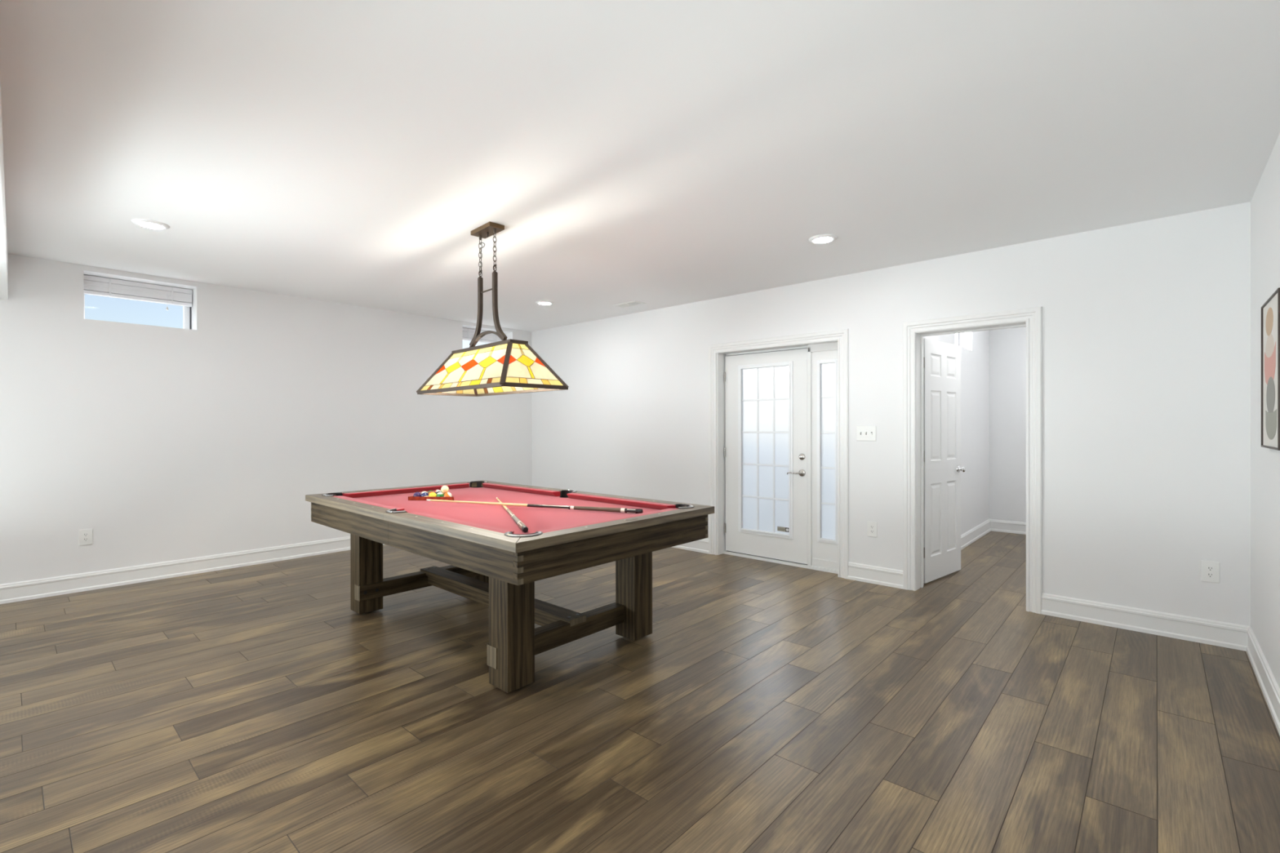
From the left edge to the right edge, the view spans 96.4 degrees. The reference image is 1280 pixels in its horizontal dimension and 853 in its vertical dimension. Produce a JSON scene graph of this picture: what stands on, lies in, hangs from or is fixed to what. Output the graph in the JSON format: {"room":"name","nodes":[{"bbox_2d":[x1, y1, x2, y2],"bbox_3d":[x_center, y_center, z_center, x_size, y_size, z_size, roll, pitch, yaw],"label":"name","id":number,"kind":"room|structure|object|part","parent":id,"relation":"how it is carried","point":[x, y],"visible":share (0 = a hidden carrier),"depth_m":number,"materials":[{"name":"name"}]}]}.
{"room":"basement game room","nodes":[
{"label":"basement game room","id":0,"kind":"room"},
{"bbox_2d":[0,253,531,584],"bbox_3d":[-4.660,0.012,4.771,0.360,2.650,9.405,0,0,42],"label":"wall","id":1,"kind":"structure","parent":0,"point":[212,437],"depth_m":5.28,"materials":[{"name":"white paint"}]},
{"bbox_2d":[0,82,8,299],"bbox_3d":[-2.477,-1.138,1.780,6.889,0.351,0.695,0,0,42],"label":"trim","id":2,"kind":"structure","parent":1,"relation":"attached to","point":[3,233],"depth_m":2.98,"materials":[{"name":"white paint"}]},
{"bbox_2d":[78,528,93,545],"bbox_3d":[-4.513,0.901,4.658,0.009,0.128,0.082,0,0,42],"label":"wall outlet","id":3,"kind":"object","parent":1,"relation":"attached to","point":[85,536],"visible":1,"depth_m":4.66,"materials":[{"name":"white plastic"}]},
{"bbox_2d":[84,293,191,328],"bbox_3d":[-4.471,-1.074,5.103,0.066,0.392,0.738,0,0,42],"label":"window","id":4,"kind":"structure","parent":1,"relation":"in","point":[186,310],"depth_m":5.34,"materials":[{"name":"white plastic"}]},
{"bbox_2d":[83,275,192,310],"bbox_3d":[-4.409,-1.158,5.047,0.068,0.219,0.732,0,0,42],"label":"window blind","id":5,"kind":"object","parent":4,"relation":"attached to","point":[93,285],"visible":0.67,"depth_m":5.02,"materials":[{"name":"plastic"}]},
{"bbox_3d":[-4.415,-1.127,5.053,0.052,0.028,0.728,0,0,42],"label":"rail","id":6,"kind":"part","parent":5,"relation":"part of","materials":[{"name":"plastic"}]},
{"bbox_2d":[0,536,383,604],"bbox_3d":[-4.518,1.264,4.644,0.020,0.146,9.000,0,0,42],"label":"baseboard","id":7,"kind":"structure","parent":1,"relation":"attached to","point":[15,592],"depth_m":5.00,"materials":[{"name":"white paint"}]},
{"bbox_2d":[462,328,502,343],"bbox_3d":[-2.112,-1.165,7.593,0.068,0.219,0.745,0,0,42],"label":"window","id":8,"kind":"structure","parent":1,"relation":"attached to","point":[468,334],"depth_m":7.59,"materials":[{"name":"plastic"}]},
{"bbox_3d":[-2.118,-1.135,7.598,0.052,0.028,0.741,0,0,42],"label":"rail","id":9,"kind":"part","parent":8,"relation":"part of","materials":[{"name":"plastic"}]},
{"bbox_2d":[0,0,1279,331],"bbox_3d":[-0.851,-1.418,3.582,7.489,0.200,12.950,0,0,42],"label":"ceiling","id":10,"kind":"structure","parent":0,"point":[657,153],"depth_m":2.60,"materials":[{"name":"white paint"}]},
{"bbox_2d":[131,218,169,230],"bbox_3d":[-3.172,-1.306,3.711,0.192,0.016,0.192,0,0,42],"label":"recessed light","id":11,"kind":"object","parent":10,"relation":"in","point":[148,224],"visible":1,"depth_m":3.68,"materials":[{"name":"white plastic"}]},
{"bbox_2d":[137,222,163,229],"bbox_3d":[-3.172,-1.305,3.711,0.146,0.016,0.146,0,0,42],"label":"diffuser","id":12,"kind":"object","parent":11,"relation":"attached to","point":[153,225],"depth_m":3.70,"materials":[{"name":"white plastic"}]},
{"bbox_2d":[416,221,568,396],"bbox_3d":[-1.014,-0.773,3.804,0.485,1.090,1.173,0,0,-44],"label":"pendant lamp","id":13,"kind":"object","parent":10,"relation":"hanging from","point":[505,366],"visible":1,"depth_m":3.66,"materials":[{"name":"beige glass"}]},
{"bbox_3d":[-1.344,-0.377,4.147,0.458,0.274,0.198,0,0,-44],"label":"glass panel","id":14,"kind":"part","parent":13,"relation":"part of","materials":[{"name":"beige glass"}]},
{"bbox_3d":[-1.116,-0.376,3.705,0.174,0.274,1.148,0,0,-44],"label":"glass panel","id":15,"kind":"part","parent":13,"relation":"part of","materials":[{"name":"multicoloured glass"}]},
{"bbox_3d":[-1.122,-0.776,3.916,0.026,0.459,0.149,0,0,-44],"label":"arm","id":16,"kind":"part","parent":13,"relation":"part of","materials":[{"name":"brown metal"}]},
{"bbox_3d":[-1.079,-1.143,3.870,0.023,0.262,0.027,0,0,-9],"label":"chain","id":17,"kind":"part","parent":13,"relation":"part of","materials":[{"name":"brown metal"}]},
{"bbox_3d":[-1.014,-0.904,3.804,0.010,0.010,0.244,0,0,-44],"label":"cross rod","id":18,"kind":"part","parent":13,"relation":"part of","materials":[{"name":"brown metal"}]},
{"bbox_3d":[-0.948,-1.143,3.735,0.023,0.262,0.027,0,0,-9],"label":"chain","id":19,"kind":"part","parent":13,"relation":"part of","materials":[{"name":"brown metal"}]},
{"bbox_3d":[-0.906,-0.776,3.692,0.026,0.459,0.149,0,0,-44],"label":"arm","id":20,"kind":"part","parent":13,"relation":"part of","materials":[{"name":"brown metal"}]},
{"bbox_3d":[-0.911,-0.377,3.904,0.174,0.274,1.148,0,0,-44],"label":"glass panel","id":21,"kind":"part","parent":13,"relation":"part of","materials":[{"name":"glass"}]},
{"bbox_3d":[-0.683,-0.377,3.463,0.458,0.274,0.198,0,0,-44],"label":"glass panel","id":22,"kind":"part","parent":13,"relation":"part of","materials":[{"name":"multicoloured glass"}]},
{"bbox_2d":[535,300,553,305],"bbox_3d":[-1.014,-1.313,6.095,0.192,0.016,0.192,0,0,42],"label":"recessed light","id":23,"kind":"object","parent":10,"relation":"in","point":[540,302],"visible":1,"depth_m":6.06,"materials":[{"name":"white plastic"}]},
{"bbox_2d":[538,302,551,304],"bbox_3d":[-1.014,-1.313,6.095,0.146,0.016,0.146,0,0,42],"label":"diffuser","id":24,"kind":"object","parent":23,"relation":"attached to","point":[540,303],"depth_m":6.06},
{"bbox_2d":[613,300,646,307],"bbox_3d":[-0.116,-1.320,6.186,0.340,0.006,0.170,0,0,42],"label":"ceiling vent","id":25,"kind":"object","parent":10,"relation":"in","point":[634,303],"visible":1,"depth_m":6.17,"materials":[{"name":"white plastic"}]},
{"bbox_2d":[808,234,837,244],"bbox_3d":[1.287,-1.314,4.024,0.192,0.016,0.192,0,0,42],"label":"recessed light","id":26,"kind":"object","parent":10,"relation":"in","point":[821,238],"visible":1,"depth_m":3.99,"materials":[{"name":"white plastic"}]},
{"bbox_2d":[813,237,832,243],"bbox_3d":[1.287,-1.313,4.024,0.146,0.016,0.146,0,0,42],"label":"diffuser","id":27,"kind":"object","parent":26,"relation":"attached to","point":[815,240],"depth_m":4.01,"materials":[{"name":"white plastic"}]},
{"bbox_2d":[0,530,1279,852],"bbox_3d":[-0.850,1.333,3.583,6.909,0.001,12.540,0,0,42],"label":"floor","id":28,"kind":"structure","parent":0,"point":[766,707],"depth_m":2.55,"materials":[{"name":"brown wood"}]},
{"bbox_2d":[305,480,714,693],"bbox_3d":[-0.988,0.910,3.860,2.572,0.844,1.484,0,0,42],"label":"pool table","id":29,"kind":"object","parent":28,"relation":"on","point":[495,564],"visible":1,"depth_m":3.34,"materials":[{"name":"brown wood"}]},
{"bbox_3d":[-1.930,0.520,3.775,1.284,0.043,0.097,0,0,42],"label":"rail","id":30,"kind":"part","parent":29,"relation":"part of","materials":[{"name":"brown wood"}]},
{"bbox_3d":[-1.968,1.005,4.121,0.156,0.625,0.166,0,0,42],"label":"leg","id":31,"kind":"part","parent":29,"relation":"part of","materials":[{"name":"brown wood"}]},
{"bbox_2d":[333,495,404,511],"bbox_3d":[-1.826,0.518,3.793,1.028,0.037,0.069,0,0,42],"label":"cushion","id":32,"kind":"object","parent":29,"relation":"on","point":[360,501],"depth_m":3.72,"materials":[{"name":"red fabric"}]},
{"bbox_3d":[-1.907,0.519,4.688,0.096,0.043,1.481,0,0,42],"label":"rail","id":33,"kind":"part","parent":29,"relation":"part of","materials":[{"name":"brown wood"}]},
{"bbox_2d":[342,483,469,497],"bbox_3d":[-1.846,0.516,4.633,0.069,0.037,1.093,0,0,42],"label":"cushion","id":34,"kind":"object","parent":29,"relation":"on","point":[366,494],"depth_m":4.55,"materials":[{"name":"red fabric"}]},
{"bbox_2d":[413,492,421,496],"bbox_3d":[-1.626,0.507,4.177,0.057,0.057,0.057,0,0,-30],"label":"ball","id":35,"kind":"object","parent":29,"relation":"on","point":[416,494],"visible":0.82,"depth_m":4.16,"materials":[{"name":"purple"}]},
{"bbox_2d":[420,492,428,496],"bbox_3d":[-1.568,0.507,4.173,0.057,0.057,0.057,0,0,-26],"label":"ball","id":36,"kind":"object","parent":29,"relation":"on","point":[424,494],"visible":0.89,"depth_m":4.15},
{"bbox_2d":[408,494,453,500],"bbox_3d":[-1.487,0.521,4.202,0.317,0.028,0.339,0,0,42],"label":"ball rack","id":37,"kind":"object","parent":29,"relation":"on","point":[410,498],"visible":0.48,"depth_m":4.13,"materials":[{"name":"brown wood"}]},
{"bbox_2d":[428,492,436,497],"bbox_3d":[-1.511,0.507,4.168,0.057,0.057,0.057,0,0,-32],"label":"ball","id":38,"kind":"object","parent":29,"relation":"on","point":[432,494],"visible":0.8,"depth_m":4.15,"materials":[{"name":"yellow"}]},
{"bbox_2d":[435,492,444,497],"bbox_3d":[-1.454,0.506,4.163,0.057,0.057,0.057,0,0,-24],"label":"ball","id":39,"kind":"object","parent":29,"relation":"on","point":[439,494],"visible":0.66,"depth_m":4.14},
{"bbox_2d":[444,492,452,497],"bbox_3d":[-1.397,0.506,4.159,0.057,0.057,0.057,0,0,-18],"label":"ball","id":40,"kind":"object","parent":29,"relation":"on","point":[447,494],"visible":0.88,"depth_m":4.14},
{"bbox_3d":[-0.976,0.520,2.913,1.284,0.043,0.097,0,0,42],"label":"rail","id":41,"kind":"part","parent":29,"relation":"part of","materials":[{"name":"brown wood"}]},
{"bbox_2d":[405,511,514,533],"bbox_3d":[-0.968,0.517,3.019,1.028,0.037,0.069,0,0,42],"label":"cushion","id":42,"kind":"object","parent":29,"relation":"on","point":[495,530],"depth_m":2.96,"materials":[{"name":"red fabric"}]},
{"bbox_3d":[-1.348,1.003,4.808,0.156,0.625,0.166,0,0,42],"label":"leg","id":43,"kind":"part","parent":29,"relation":"part of","materials":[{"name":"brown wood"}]},
{"bbox_3d":[-0.658,1.004,2.939,0.166,0.625,0.166,0,0,42],"label":"leg","id":44,"kind":"part","parent":29,"relation":"part of","materials":[{"name":"brown wood"}]},
{"bbox_2d":[496,497,528,532],"bbox_3d":[-0.816,0.525,3.552,0.029,0.029,1.416,0,0,-20],"label":"pool cue","id":45,"kind":"object","parent":29,"relation":"on","point":[525,529],"visible":0.98,"depth_m":3.13,"materials":[{"name":"beige wood"}]},
{"bbox_2d":[482,482,560,496],"bbox_3d":[-1.008,0.515,4.699,1.028,0.037,0.069,0,0,42],"label":"cushion","id":46,"kind":"object","parent":29,"relation":"on","point":[491,486],"depth_m":4.63,"materials":[{"name":"red fabric"}]},
{"bbox_3d":[-1.001,0.517,4.804,1.284,0.043,0.097,0,0,42],"label":"rail","id":47,"kind":"part","parent":29,"relation":"part of","materials":[{"name":"brown wood"}]},
{"bbox_3d":[-0.540,0.493,2.631,0.164,0.004,0.103,0,0,-3],"label":"pocket trim","id":48,"kind":"part","parent":29,"relation":"part of","materials":[{"name":"silver metal"}]},
{"bbox_2d":[426,499,643,513],"bbox_3d":[-0.720,0.509,3.698,1.527,0.030,0.030,1,0,15],"label":"pool cue","id":49,"kind":"object","parent":29,"relation":"on","point":[564,507],"visible":0.99,"depth_m":3.63,"materials":[{"name":"beige wood"}]},
{"bbox_2d":[537,508,679,533],"bbox_3d":[-0.131,0.516,3.085,0.069,0.037,1.093,0,0,42],"label":"cushion","id":50,"kind":"object","parent":29,"relation":"on","point":[548,531],"depth_m":3.01,"materials":[{"name":"red fabric"}]},
{"bbox_3d":[-0.069,0.518,3.030,0.096,0.043,1.481,0,0,42],"label":"rail","id":51,"kind":"part","parent":29,"relation":"part of","materials":[{"name":"brown wood"}]},
{"bbox_2d":[566,493,675,510],"bbox_3d":[-0.151,0.515,3.925,1.028,0.037,0.069,0,0,42],"label":"cushion","id":52,"kind":"object","parent":29,"relation":"on","point":[618,501],"depth_m":3.89,"materials":[{"name":"red fabric"}]},
{"bbox_3d":[-0.038,1.002,3.627,0.166,0.625,0.166,0,0,42],"label":"leg","id":53,"kind":"part","parent":29,"relation":"part of","materials":[{"name":"brown wood"}]},
{"bbox_3d":[-0.046,0.517,3.943,1.284,0.043,0.097,0,0,42],"label":"rail","id":54,"kind":"part","parent":29,"relation":"part of","materials":[{"name":"brown wood"}]},
{"bbox_3d":[0.280,0.490,3.539,0.103,0.004,0.164,0,0,-3],"label":"pocket trim","id":55,"kind":"part","parent":29,"relation":"part of","materials":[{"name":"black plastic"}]},
{"label":"ball","id":56,"kind":"object","parent":29,"relation":"on","visible":0},
{"bbox_2d":[440,485,448,493],"bbox_3d":[-1.424,0.459,4.178,0.057,0.057,0.057,0,0,-22],"label":"ball","id":57,"kind":"object","parent":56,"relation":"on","point":[444,489],"visible":1,"depth_m":4.16,"materials":[{"name":"beige plastic"}]},
{"bbox_2d":[531,201,1250,626],"bbox_3d":[1.113,0.001,5.758,6.889,2.650,0.205,0,0,42],"label":"wall","id":58,"kind":"structure","parent":0,"point":[1146,325],"depth_m":3.96,"materials":[{"name":"white paint"}]},
{"bbox_2d":[672,538,708,553],"bbox_3d":[-0.390,1.253,6.966,3.039,0.146,0.020,0,0,42],"label":"baseboard","id":59,"kind":"structure","parent":58,"relation":"attached to","point":[700,545],"depth_m":6.06,"materials":[{"name":"white paint"}]},
{"bbox_2d":[724,347,807,564],"bbox_3d":[1.228,0.281,5.658,0.948,2.045,0.108,0,0,42],"label":"door","id":60,"kind":"structure","parent":58,"relation":"in","point":[766,449],"depth_m":5.66,"materials":[{"name":"white paint"}]},
{"bbox_2d":[742,366,788,533],"bbox_3d":[1.244,0.227,5.672,0.538,1.633,0.010,0,0,42],"label":"window","id":61,"kind":"structure","parent":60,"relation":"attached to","point":[765,389],"depth_m":5.68,"materials":[{"name":"white glass"}]},
{"bbox_3d":[1.238,0.227,5.665,0.606,1.701,0.036,0,0,42],"label":"glazing frame","id":62,"kind":"part","parent":60,"relation":"part of","materials":[{"name":"white plastic"}]},
{"bbox_3d":[1.250,0.227,5.679,0.538,1.633,0.006,0,0,42],"label":"frosted pane","id":63,"kind":"part","parent":60,"relation":"part of","materials":[{"name":"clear glass"}]},
{"bbox_3d":[1.456,0.443,5.409,0.143,0.028,0.042,0,0,42],"label":"lever handle","id":64,"kind":"part","parent":60,"relation":"part of","materials":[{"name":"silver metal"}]},
{"bbox_2d":[716,340,838,573],"bbox_3d":[1.345,0.272,5.550,1.328,2.108,0.205,0,0,42],"label":"trim","id":65,"kind":"structure","parent":58,"relation":"attached to","point":[830,345],"depth_m":5.91,"materials":[{"name":"white paint"}]},
{"bbox_2d":[708,328,848,578],"bbox_3d":[1.264,0.238,5.469,1.473,2.176,0.022,0,0,42],"label":"trim","id":66,"kind":"structure","parent":58,"relation":"attached to","point":[842,336],"depth_m":5.05,"materials":[{"name":"white paint"}]},
{"bbox_2d":[807,347,838,571],"bbox_3d":[1.711,0.282,5.256,0.342,2.042,0.060,0,0,42],"label":"window","id":67,"kind":"structure","parent":58,"relation":"in","point":[822,366],"depth_m":5.28,"materials":[{"name":"white paint"}]},
{"bbox_3d":[1.713,1.264,5.230,0.303,0.078,0.020,0,0,42],"label":"rail","id":68,"kind":"part","parent":67,"relation":"part of","materials":[{"name":"white paint"}]},
{"bbox_3d":[1.722,0.227,5.235,0.210,1.678,0.036,0,0,42],"label":"glazing frame","id":69,"kind":"part","parent":67,"relation":"part of","materials":[{"name":"white plastic"}]},
{"bbox_2d":[821,395,835,505],"bbox_3d":[1.728,0.218,5.242,0.150,1.000,0.009,0,0,42],"label":"grille","id":70,"kind":"object","parent":67,"relation":"attached to","point":[828,402],"depth_m":5.25,"materials":[{"name":"white plastic"}]},
{"bbox_3d":[1.734,0.227,5.248,0.150,1.618,0.006,0,0,42],"label":"frosted pane","id":71,"kind":"part","parent":67,"relation":"part of","materials":[{"name":"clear glass"}]},
{"bbox_2d":[856,426,875,440],"bbox_3d":[1.926,0.058,4.874,0.166,0.128,0.017,0,0,42],"label":"light switch","id":72,"kind":"object","parent":58,"relation":"attached to","point":[863,433],"visible":1,"depth_m":4.87,"materials":[{"name":"white plastic"}]},
{"bbox_2d":[867,521,877,537],"bbox_3d":[1.967,0.871,4.845,0.082,0.128,0.009,0,0,42],"label":"wall outlet","id":73,"kind":"object","parent":58,"relation":"attached to","point":[872,526],"visible":1,"depth_m":4.84,"materials":[{"name":"white plastic"}]},
{"bbox_2d":[847,561,903,589],"bbox_3d":[1.983,1.253,4.825,0.465,0.146,0.020,0,0,42],"label":"baseboard","id":74,"kind":"structure","parent":58,"relation":"attached to","point":[884,576],"depth_m":4.82,"materials":[{"name":"white paint"}]},
{"bbox_2d":[923,337,965,583],"bbox_3d":[2.644,0.286,5.018,0.736,2.048,0.155,0,0,-40],"label":"door","id":75,"kind":"structure","parent":58,"relation":"in","point":[942,468],"depth_m":4.98,"materials":[{"name":"white paint"}]},
{"bbox_3d":[2.912,0.386,5.178,0.064,0.064,0.060,0,0,-40],"label":"knob","id":76,"kind":"part","parent":75,"relation":"part of","materials":[{"name":"silver metal"}]},
{"bbox_2d":[902,306,1042,613],"bbox_3d":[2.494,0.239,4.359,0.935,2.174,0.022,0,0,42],"label":"trim","id":77,"kind":"structure","parent":58,"relation":"attached to","point":[1032,316],"depth_m":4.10,"materials":[{"name":"white paint"}]},
{"bbox_2d":[1041,593,1249,651],"bbox_3d":[3.219,1.252,3.709,1.017,0.146,0.020,0,0,42],"label":"baseboard","id":78,"kind":"structure","parent":58,"relation":"attached to","point":[1224,634],"depth_m":3.66,"materials":[{"name":"white paint"}]},
{"bbox_2d":[1200,560,1219,583],"bbox_3d":[3.474,0.885,3.486,0.082,0.128,0.009,0,0,42],"label":"wall outlet","id":79,"kind":"object","parent":58,"relation":"attached to","point":[1210,571],"visible":1,"depth_m":3.48,"materials":[{"name":"white plastic"}]},
{"bbox_2d":[1206,573,1214,577],"bbox_3d":[3.472,0.905,3.484,0.035,0.025,0.004,0,0,42],"label":"receptacle","id":80,"kind":"object","parent":79,"relation":"attached to","point":[1208,575],"depth_m":3.48,"materials":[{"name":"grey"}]},
{"bbox_2d":[1206,566,1214,570],"bbox_3d":[3.472,0.866,3.484,0.035,0.025,0.004,0,0,42],"label":"receptacle","id":81,"kind":"object","parent":79,"relation":"attached to","point":[1208,568],"depth_m":3.48,"materials":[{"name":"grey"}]},
{"bbox_2d":[923,330,989,534],"bbox_3d":[3.346,-0.004,6.201,0.200,2.650,3.445,0,0,42],"label":"wall","id":82,"kind":"structure","parent":0,"point":[975,345],"depth_m":6.65,"materials":[{"name":"white paint"}]},
{"bbox_2d":[960,519,991,550],"bbox_3d":[3.356,1.249,6.048,0.020,0.146,3.225,0,0,42],"label":"baseboard","id":83,"kind":"structure","parent":82,"relation":"attached to","point":[975,533],"depth_m":6.63,"materials":[{"name":"white paint"}]},
{"bbox_2d":[989,326,1026,522],"bbox_3d":[5.230,-0.007,6.659,1.984,2.650,0.200,0,0,42],"label":"wall","id":84,"kind":"structure","parent":0,"point":[1007,346],"depth_m":7.12,"materials":[{"name":"white paint"}]},
{"bbox_2d":[990,519,1026,534],"bbox_3d":[5.158,1.245,6.579,1.984,0.146,0.020,0,0,42],"label":"baseboard","id":85,"kind":"structure","parent":84,"relation":"attached to","point":[1001,526],"depth_m":7.10,"materials":[{"name":"white paint"}]},
{"bbox_2d":[1250,133,1279,688],"bbox_3d":[1.816,0.007,1.247,0.200,2.650,12.850,0,0,42],"label":"wall","id":86,"kind":"structure","parent":0,"point":[1265,201],"depth_m":2.98,"materials":[{"name":"white paint"}]},
{"bbox_2d":[1246,626,1279,735],"bbox_3d":[0.581,1.263,0.042,0.020,0.146,9.000,0,0,42],"label":"baseboard","id":87,"kind":"structure","parent":86,"relation":"attached to","point":[1270,689],"depth_m":2.84,"materials":[{"name":"white paint"}]},
{"bbox_2d":[1261,287,1279,450],"bbox_3d":[2.918,-0.246,2.636,0.027,0.695,0.540,0,0,42],"label":"framed print","id":88,"kind":"object","parent":86,"relation":"attached to","point":[1270,309],"visible":1,"depth_m":2.63,"materials":[{"name":"paper"}]}
]}

